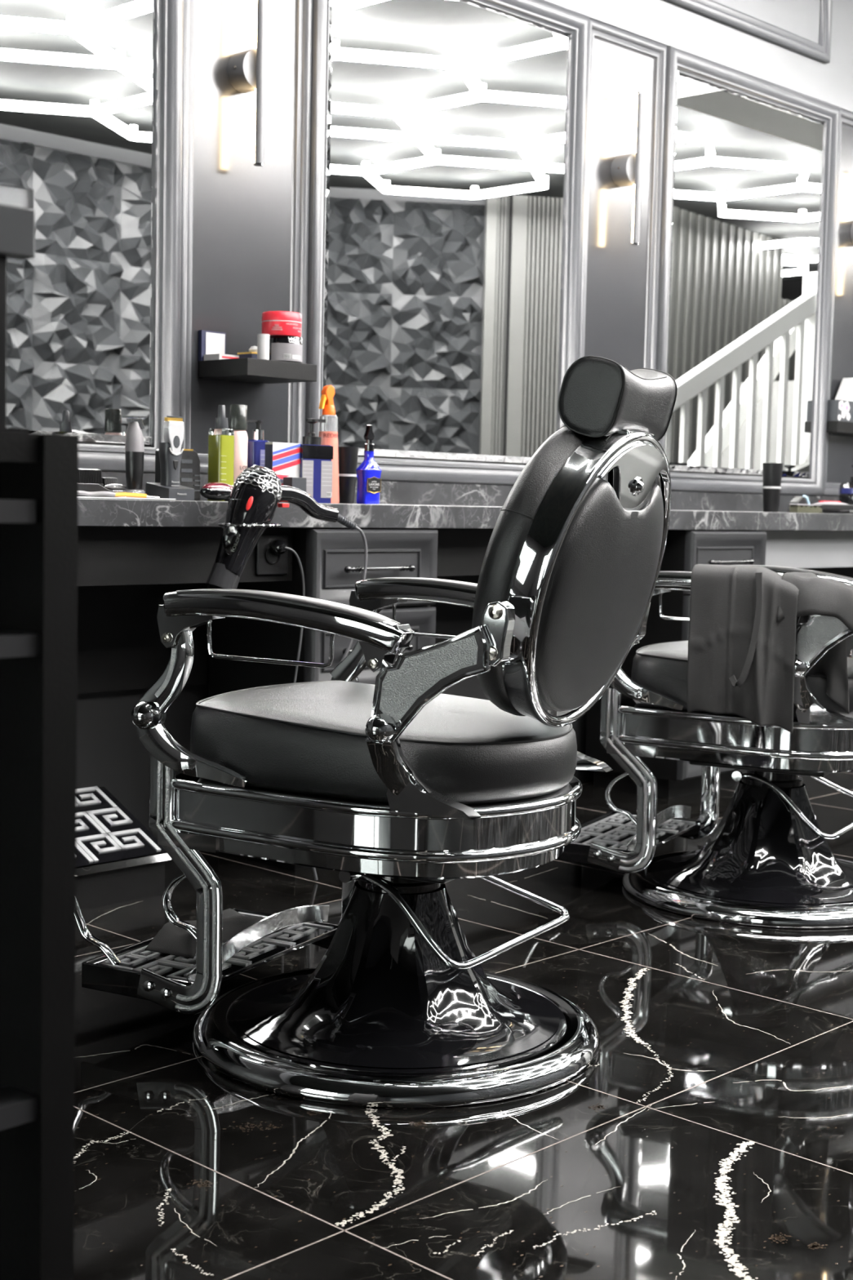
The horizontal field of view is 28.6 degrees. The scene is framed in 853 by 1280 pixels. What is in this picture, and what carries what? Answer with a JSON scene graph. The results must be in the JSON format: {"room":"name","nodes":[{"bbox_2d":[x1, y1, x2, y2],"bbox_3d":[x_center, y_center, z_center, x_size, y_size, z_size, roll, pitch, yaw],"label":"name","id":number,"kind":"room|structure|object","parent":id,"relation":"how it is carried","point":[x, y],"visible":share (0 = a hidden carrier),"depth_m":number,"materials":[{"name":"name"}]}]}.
{"room":"salon","nodes":[
{"label":"salon","id":0,"kind":"room"},
{"bbox_2d":[73,769,852,1279],"bbox_3d":[3.101,0.584,4.273,5.100,0.001,15.600,6,7,43],"label":"floor","id":1,"kind":"structure","parent":0,"point":[708,1135],"depth_m":2.31,"materials":[{"name":"black tile"}]},
{"bbox_2d":[0,431,78,1279],"bbox_3d":[-0.699,0.314,1.001,0.340,0.905,0.928,6,7,43],"label":"shelf unit","id":2,"kind":"object","parent":1,"relation":"on","point":[39,472],"visible":1,"depth_m":1.20,"materials":[{"name":"black wood"}]},
{"bbox_2d":[0,183,35,432],"bbox_3d":[-0.338,-0.238,1.191,0.060,0.180,0.131,6,7,43],"label":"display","id":3,"kind":"object","parent":2,"relation":"on","point":[17,213],"visible":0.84,"depth_m":1.22,"materials":[{"name":"black plastic"}]},
{"bbox_2d":[208,527,437,870],"bbox_3d":[-0.247,0.123,4.077,0.381,0.796,0.415,6,7,43],"label":"base cabinet","id":4,"kind":"object","parent":1,"relation":"on","point":[331,559],"visible":0.23,"depth_m":3.92,"materials":[{"name":"black wood"}]},
{"bbox_2d":[75,355,677,1108],"bbox_3d":[-0.085,0.103,2.691,0.922,1.074,0.667,4,5,27],"label":"barber chair","id":5,"kind":"object","parent":1,"relation":"on","point":[400,786],"visible":0.99,"depth_m":2.49,"materials":[{"name":"black leather"}]},
{"bbox_2d":[75,786,171,910],"bbox_3d":[-0.831,0.452,3.509,0.257,0.208,0.554,6,7,43],"label":"footrest","id":6,"kind":"object","parent":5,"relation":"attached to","point":[118,860],"depth_m":3.58,"materials":[{"name":"black plastic"}]},
{"bbox_2d":[144,908,287,958],"bbox_3d":[-0.367,0.498,2.901,0.129,0.037,0.272,5,6,34],"label":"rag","id":7,"kind":"object","parent":5,"relation":"on","point":[172,940],"visible":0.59,"depth_m":2.84,"materials":[{"name":"grey fabric"}]},
{"bbox_2d":[190,680,577,804],"bbox_3d":[-0.048,0.154,2.674,0.581,0.126,0.494,4,5,27],"label":"seat cushion","id":8,"kind":"object","parent":5,"relation":"on","point":[296,743],"depth_m":2.49,"materials":[{"name":"black leather"}]},
{"bbox_2d":[471,426,589,715],"bbox_3d":[0.202,-0.107,2.524,0.164,0.452,0.463,4,5,27],"label":"cushion","id":9,"kind":"object","parent":5,"relation":"on","point":[534,562],"depth_m":2.33,"materials":[{"name":"black leather"}]},
{"bbox_2d":[559,356,675,439],"bbox_3d":[0.283,-0.351,2.464,0.098,0.112,0.224,4,5,27],"label":"cushion","id":10,"kind":"object","parent":5,"relation":"on","point":[600,398],"depth_m":2.38,"materials":[{"name":"black leather"}]},
{"bbox_2d":[585,529,766,798],"bbox_3d":[0.772,0.058,5.142,0.381,0.796,0.399,6,7,43],"label":"base cabinet","id":11,"kind":"object","parent":1,"relation":"on","point":[684,549],"visible":0.29,"depth_m":4.97,"materials":[{"name":"black wood"}]},
{"bbox_2d":[555,564,852,928],"bbox_3d":[0.734,0.032,3.767,0.922,1.074,0.667,4,5,27],"label":"barber chair","id":12,"kind":"object","parent":1,"relation":"on","point":[769,861],"visible":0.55,"depth_m":3.64,"materials":[{"name":"silver metal"}]},
{"bbox_2d":[631,640,852,719],"bbox_3d":[0.771,0.084,3.750,0.581,0.126,0.494,4,5,27],"label":"seat cushion","id":13,"kind":"object","parent":12,"relation":"on","point":[661,668],"depth_m":3.62,"materials":[{"name":"black leather"}]},
{"bbox_2d":[687,564,852,733],"bbox_3d":[0.744,0.017,3.451,0.386,0.333,0.168,4,5,27],"label":"cape","id":14,"kind":"object","parent":12,"relation":"on","point":[743,623],"visible":0.96,"depth_m":3.43,"materials":[{"name":"grey fabric"}]},
{"bbox_2d":[76,0,852,833],"bbox_3d":[1.258,-1.035,5.936,0.112,2.865,15.600,6,7,43],"label":"wall","id":15,"kind":"structure","parent":0,"point":[665,23],"depth_m":5.09,"materials":[{"name":"grey paint"}]},
{"bbox_2d":[0,0,183,472],"bbox_3d":[-0.948,-1.056,3.518,0.040,1.379,1.076,6,7,43],"label":"wall mirror","id":16,"kind":"object","parent":15,"relation":"attached to","point":[93,319],"visible":0.83,"depth_m":3.76,"materials":[{"name":"silver metal"}]},
{"bbox_2d":[179,0,312,474],"bbox_3d":[-0.440,-1.091,4.059,0.026,1.379,0.409,6,7,43],"label":"wall panel","id":17,"kind":"object","parent":15,"relation":"attached to","point":[245,225],"visible":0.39,"depth_m":4.06,"materials":[{"name":"grey"}]},
{"bbox_2d":[226,0,271,166],"bbox_3d":[-0.417,-1.362,4.004,0.080,0.452,0.096,6,7,43],"label":"wall lamp","id":18,"kind":"object","parent":17,"relation":"attached to","point":[251,70],"visible":1,"depth_m":3.98,"materials":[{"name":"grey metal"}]},
{"bbox_2d":[199,357,316,383],"bbox_3d":[-0.403,-0.644,4.011,0.178,0.040,0.218,6,7,43],"label":"wall shelf","id":19,"kind":"object","parent":17,"relation":"attached to","point":[246,369],"visible":1,"depth_m":3.95,"materials":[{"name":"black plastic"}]},
{"bbox_2d":[198,329,239,360],"bbox_3d":[-0.491,-0.701,3.997,0.074,0.072,0.076,6,7,43],"label":"open box","id":20,"kind":"object","parent":19,"relation":"on","point":[211,344],"visible":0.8,"depth_m":4.00,"materials":[{"name":"blue"}]},
{"bbox_2d":[204,353,239,360],"bbox_3d":[-0.485,-0.672,3.996,0.058,0.014,0.072,6,7,43],"label":"tray","id":21,"kind":"object","parent":20,"relation":"on","point":[206,356],"depth_m":3.97,"materials":[{"name":"grey plastic"}]},
{"bbox_2d":[237,346,257,358],"bbox_3d":[-0.412,-0.682,3.999,0.052,0.038,0.060,6,7,43],"label":"tin","id":22,"kind":"object","parent":19,"relation":"on","point":[252,353],"visible":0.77,"depth_m":3.98,"materials":[{"name":"gold"}]},
{"bbox_2d":[257,333,269,359],"bbox_3d":[-0.384,-0.689,3.940,0.029,0.062,0.029,6,7,43],"label":"tube","id":23,"kind":"object","parent":19,"relation":"on","point":[263,340],"visible":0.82,"depth_m":3.93,"materials":[{"name":"grey plastic"}]},
{"bbox_2d":[269,335,302,363],"bbox_3d":[-0.342,-0.695,4.020,0.088,0.063,0.088,6,7,43],"label":"jar","id":24,"kind":"object","parent":19,"relation":"on","point":[282,348],"visible":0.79,"depth_m":3.98,"materials":[{"name":"black"}]},
{"bbox_2d":[262,311,301,337],"bbox_3d":[-0.347,-0.755,4.008,0.096,0.057,0.095,6,7,43],"label":"jar","id":25,"kind":"object","parent":24,"relation":"on","point":[273,322],"visible":0.98,"depth_m":3.97,"materials":[{"name":"red plastic"}]},
{"bbox_2d":[305,0,589,485],"bbox_3d":[0.081,-1.122,4.594,0.040,1.379,1.083,6,7,43],"label":"wall mirror","id":26,"kind":"object","parent":15,"relation":"attached to","point":[448,137],"visible":0.84,"depth_m":4.58,"materials":[{"name":"silver metal"}]},
{"bbox_2d":[76,566,852,693],"bbox_3d":[0.181,-0.133,4.805,0.018,0.385,5.200,6,7,43],"label":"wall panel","id":27,"kind":"structure","parent":15,"relation":"attached to","point":[120,647],"depth_m":3.90,"materials":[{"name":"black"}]},
{"bbox_2d":[77,468,852,586],"bbox_3d":[0.386,-0.316,4.736,0.395,0.240,5.600,6,7,43],"label":"countertop","id":28,"kind":"structure","parent":15,"relation":"attached to","point":[121,541],"depth_m":3.99,"materials":[{"name":"grey stone"}]},
{"bbox_2d":[78,496,175,500],"bbox_3d":[-0.682,-0.289,3.397,0.084,0.003,0.370,6,7,43],"label":"metal tray","id":29,"kind":"object","parent":28,"relation":"on","point":[78,496],"visible":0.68,"depth_m":3.42,"materials":[{"name":"silver metal"}]},
{"bbox_2d":[78,483,145,497],"bbox_3d":[-0.691,-0.308,3.454,0.050,0.031,0.240,6,7,43],"label":"tray","id":30,"kind":"object","parent":29,"relation":"on","point":[91,487],"visible":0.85,"depth_m":3.44,"materials":[{"name":"silver plastic"}]},
{"bbox_2d":[78,490,159,497],"bbox_3d":[-0.644,-0.296,3.402,0.017,0.012,0.251,6,7,43],"label":"comb","id":31,"kind":"object","parent":29,"relation":"on","point":[80,492],"visible":0.79,"depth_m":3.40,"materials":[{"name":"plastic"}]},
{"bbox_2d":[118,489,152,497],"bbox_3d":[-0.611,-0.304,3.502,0.075,0.020,0.100,6,7,43],"label":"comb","id":32,"kind":"object","parent":29,"relation":"on","point":[140,491],"visible":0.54,"depth_m":3.48,"materials":[{"name":"metal"}]},
{"bbox_2d":[121,415,146,489],"bbox_3d":[-0.609,-0.390,3.495,0.040,0.152,0.041,6,7,43],"label":"hair trimmer","id":33,"kind":"object","parent":32,"relation":"on","point":[134,442],"visible":1,"depth_m":3.48,"materials":[{"name":"black plastic"}]},
{"bbox_2d":[145,482,194,500],"bbox_3d":[-0.542,-0.314,3.544,0.081,0.036,0.072,6,7,43],"label":"charging stand","id":34,"kind":"object","parent":28,"relation":"on","point":[182,493],"visible":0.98,"depth_m":3.52,"materials":[{"name":"grey plastic"}]},
{"bbox_2d":[158,415,184,487],"bbox_3d":[-0.540,-0.394,3.537,0.042,0.156,0.049,6,7,43],"label":"hair clipper","id":35,"kind":"object","parent":34,"relation":"on","point":[171,451],"visible":1,"depth_m":3.52,"materials":[{"name":"grey plastic"}]},
{"bbox_2d":[173,460,178,469],"bbox_3d":[-0.528,-0.368,3.527,0.004,0.019,0.014,6,7,43],"label":"switch","id":36,"kind":"object","parent":35,"relation":"attached to","point":[175,463],"depth_m":3.53,"materials":[{"name":"black plastic"}]},
{"bbox_2d":[155,448,200,500],"bbox_3d":[-0.542,-0.361,3.655,0.062,0.110,0.081,6,7,43],"label":"box","id":37,"kind":"object","parent":28,"relation":"on","point":[189,476],"visible":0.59,"depth_m":3.64,"materials":[{"name":"black plastic"}]},
{"bbox_2d":[200,482,233,501],"bbox_3d":[-0.439,-0.320,3.616,0.042,0.040,0.124,6,7,43],"label":"shaver","id":38,"kind":"object","parent":28,"relation":"on","point":[211,491],"visible":0.69,"depth_m":3.58,"materials":[{"name":"silver metal"}]},
{"bbox_2d":[207,404,234,501],"bbox_3d":[-0.452,-0.411,3.687,0.046,0.210,0.045,6,7,43],"label":"spray bottle","id":39,"kind":"object","parent":28,"relation":"on","point":[220,438],"visible":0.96,"depth_m":3.67,"materials":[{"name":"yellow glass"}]},
{"bbox_2d":[228,404,247,484],"bbox_3d":[-0.428,-0.424,3.798,0.046,0.217,0.046,6,7,43],"label":"bottle","id":40,"kind":"object","parent":28,"relation":"on","point":[237,421],"visible":0.59,"depth_m":3.78,"materials":[{"name":"pink plastic"}]},
{"bbox_2d":[217,522,283,555],"bbox_3d":[-0.369,-0.212,3.519,0.134,0.065,0.159,1,5,-4],"label":"holder","id":41,"kind":"object","parent":28,"relation":"attached to","point":[230,539],"visible":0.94,"depth_m":3.45,"materials":[{"name":"silver metal"}]},
{"bbox_2d":[205,465,356,589],"bbox_3d":[-0.303,-0.234,3.586,0.102,0.276,0.415,6,7,43],"label":"hair dryer","id":42,"kind":"object","parent":41,"relation":"hanging from","point":[255,495],"visible":0.98,"depth_m":3.48,"materials":[{"name":"black plastic"}]},
{"bbox_2d":[233,465,281,502],"bbox_3d":[-0.354,-0.326,3.522,0.102,0.083,0.101,6,7,43],"label":"grille","id":43,"kind":"object","parent":42,"relation":"attached to","point":[256,483],"depth_m":3.48,"materials":[{"name":"silver metal"}]},
{"bbox_2d":[277,502,288,507],"bbox_3d":[-0.306,-0.288,3.578,0.016,0.009,0.020,6,7,43],"label":"switch","id":44,"kind":"object","parent":42,"relation":"attached to","point":[280,504],"depth_m":3.57,"materials":[{"name":"red plastic"}]},
{"bbox_2d":[311,526,367,880],"bbox_3d":[-0.197,0.143,3.763,0.130,0.802,0.021,-1,5,-24],"label":"cable","id":45,"kind":"object","parent":42,"relation":"attached to","point":[357,527],"visible":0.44,"depth_m":3.76,"materials":[{"name":"grey plastic"}]},
{"bbox_2d":[247,419,270,467],"bbox_3d":[-0.390,-0.408,3.825,0.035,0.184,0.068,6,7,43],"label":"pump bottle","id":46,"kind":"object","parent":28,"relation":"on","point":[255,446],"visible":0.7,"depth_m":3.81,"materials":[{"name":"blue plastic"}]},
{"bbox_2d":[255,534,288,575],"bbox_3d":[-0.346,-0.192,3.768,0.012,0.090,0.090,6,7,43],"label":"power socket","id":47,"kind":"object","parent":28,"relation":"attached to","point":[267,562],"visible":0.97,"depth_m":3.76,"materials":[{"name":"black plastic"}]},
{"bbox_2d":[264,442,300,484],"bbox_3d":[-0.323,-0.377,3.771,0.026,0.133,0.086,6,7,43],"label":"carton","id":48,"kind":"object","parent":28,"relation":"on","point":[283,459],"visible":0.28,"depth_m":3.75,"materials":[{"name":"white cardboard"}]},
{"bbox_2d":[271,539,305,683],"bbox_3d":[-0.319,0.082,3.795,0.037,0.618,0.079,6,7,43],"label":"power cord","id":49,"kind":"object","parent":28,"relation":"attached to","point":[278,547],"visible":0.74,"depth_m":3.77,"materials":[{"name":"black"}]},
{"bbox_2d":[283,477,306,492],"bbox_3d":[-0.295,-0.336,3.755,0.030,0.056,0.044,6,7,43],"label":"box","id":50,"kind":"object","parent":28,"relation":"on","point":[300,483],"visible":0.51,"depth_m":3.74,"materials":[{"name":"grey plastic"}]},
{"bbox_2d":[299,417,333,502],"bbox_3d":[-0.263,-0.410,3.828,0.086,0.192,0.052,-3,6,-39],"label":"pump bottle","id":51,"kind":"object","parent":28,"relation":"on","point":[316,464],"visible":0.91,"depth_m":3.81,"materials":[{"name":"blue plastic"}]},
{"bbox_2d":[318,385,339,503],"bbox_3d":[-0.231,-0.459,3.929,0.058,0.275,0.058,6,7,43],"label":"spray bottle","id":52,"kind":"object","parent":28,"relation":"on","point":[328,431],"visible":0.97,"depth_m":3.91,"materials":[{"name":"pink plastic"}]},
{"bbox_2d":[337,446,358,503],"bbox_3d":[-0.198,-0.398,4.043,0.066,0.135,0.066,6,7,43],"label":"cup","id":53,"kind":"object","parent":28,"relation":"on","point":[348,455],"visible":0.71,"depth_m":4.02,"materials":[{"name":"black plastic"}]},
{"bbox_2d":[355,424,382,504],"bbox_3d":[-0.136,-0.414,3.954,0.060,0.186,0.043,-3,6,-42],"label":"bottle","id":54,"kind":"object","parent":28,"relation":"on","point":[368,473],"visible":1,"depth_m":3.94,"materials":[{"name":"blue glass"}]},
{"bbox_2d":[762,462,782,511],"bbox_3d":[1.136,-0.501,5.509,0.066,0.160,0.066,6,7,43],"label":"cup","id":55,"kind":"object","parent":28,"relation":"on","point":[771,472],"visible":0.9,"depth_m":5.49,"materials":[{"name":"black plastic"}]},
{"bbox_2d":[787,494,810,512],"bbox_3d":[1.247,-0.455,5.587,0.031,0.060,0.107,6,7,43],"label":"folded shaver","id":56,"kind":"object","parent":28,"relation":"on","point":[797,500],"visible":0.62,"depth_m":5.57,"materials":[{"name":"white plastic"}]},
{"bbox_2d":[789,503,852,513],"bbox_3d":[1.303,-0.432,5.511,0.030,0.030,0.365,6,7,43],"label":"brush","id":57,"kind":"object","parent":28,"relation":"on","point":[794,508],"visible":0.91,"depth_m":5.46,"materials":[{"name":"beige wood"}]},
{"bbox_2d":[810,500,852,513],"bbox_3d":[1.376,-0.449,5.665,0.056,0.040,0.280,6,7,43],"label":"corded clipper","id":58,"kind":"object","parent":28,"relation":"on","point":[832,511],"visible":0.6,"depth_m":5.63,"materials":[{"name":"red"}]},
{"bbox_2d":[839,465,852,513],"bbox_3d":[1.539,-0.539,6.002,0.118,0.172,0.118,6,7,43],"label":"jar","id":59,"kind":"object","parent":28,"relation":"on","point":[846,489],"visible":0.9,"depth_m":5.97,"materials":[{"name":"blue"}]},
{"bbox_2d":[101,471,839,513],"bbox_3d":[0.254,-0.418,4.856,0.023,0.062,5.600,6,7,43],"label":"backsplash","id":60,"kind":"structure","parent":15,"relation":"attached to","point":[392,492],"depth_m":4.73,"materials":[{"name":"grey stone"}]},
{"bbox_2d":[579,17,666,370],"bbox_3d":[0.590,-1.157,5.136,0.026,1.379,0.403,6,7,43],"label":"wall panel","id":61,"kind":"object","parent":15,"relation":"attached to","point":[619,309],"visible":0.61,"depth_m":5.13,"materials":[{"name":"grey paint"}]},
{"bbox_2d":[611,91,644,244],"bbox_3d":[0.619,-1.428,5.087,0.080,0.452,0.096,6,7,43],"label":"wall lamp","id":62,"kind":"object","parent":61,"relation":"attached to","point":[627,170],"visible":1,"depth_m":5.06,"materials":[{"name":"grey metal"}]},
{"bbox_2d":[664,0,832,63],"bbox_3d":[0.437,-2.121,4.854,0.026,0.310,2.840,6,7,43],"label":"frieze panel","id":63,"kind":"object","parent":15,"relation":"attached to","point":[802,27],"visible":1,"depth_m":5.67,"materials":[{"name":"grey paint"}]},
{"bbox_2d":[656,45,840,496],"bbox_3d":[1.091,-1.187,5.650,0.040,1.379,1.032,6,7,43],"label":"wall mirror","id":64,"kind":"object","parent":15,"relation":"attached to","point":[749,185],"visible":0.88,"depth_m":5.64,"materials":[{"name":"silver metal"}]},
{"bbox_2d":[823,108,852,496],"bbox_3d":[1.602,-1.221,6.194,0.026,1.379,0.461,6,7,43],"label":"wall panel","id":65,"kind":"object","parent":15,"relation":"attached to","point":[839,446],"visible":0.69,"depth_m":6.11,"materials":[{"name":"grey"}]},
{"bbox_2d":[826,420,852,435],"bbox_3d":[1.576,-0.777,6.163,0.063,0.040,0.355,6,7,43],"label":"wall shelf","id":66,"kind":"object","parent":65,"relation":"attached to","point":[834,427],"visible":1,"depth_m":6.04,"materials":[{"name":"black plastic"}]},
{"bbox_2d":[826,400,852,422],"bbox_3d":[1.516,-0.831,6.090,0.053,0.075,0.160,6,7,43],"label":"box","id":67,"kind":"object","parent":66,"relation":"on","point":[837,410],"visible":1,"depth_m":6.04,"materials":[{"name":"grey cardboard"}]},
{"bbox_2d":[835,377,852,401],"bbox_3d":[1.548,-0.913,6.116,0.040,0.085,0.149,6,7,43],"label":"lampshade","id":68,"kind":"object","parent":67,"relation":"on","point":[845,393],"visible":0.82,"depth_m":6.08,"materials":[{"name":"white plastic"}]},
{"bbox_2d":[851,224,852,240],"bbox_3d":[1.610,-1.492,6.123,0.080,0.452,0.096,6,7,43],"label":"wall lamp","id":69,"kind":"object","parent":65,"relation":"attached to","point":[852,224],"visible":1,"depth_m":6.12,"materials":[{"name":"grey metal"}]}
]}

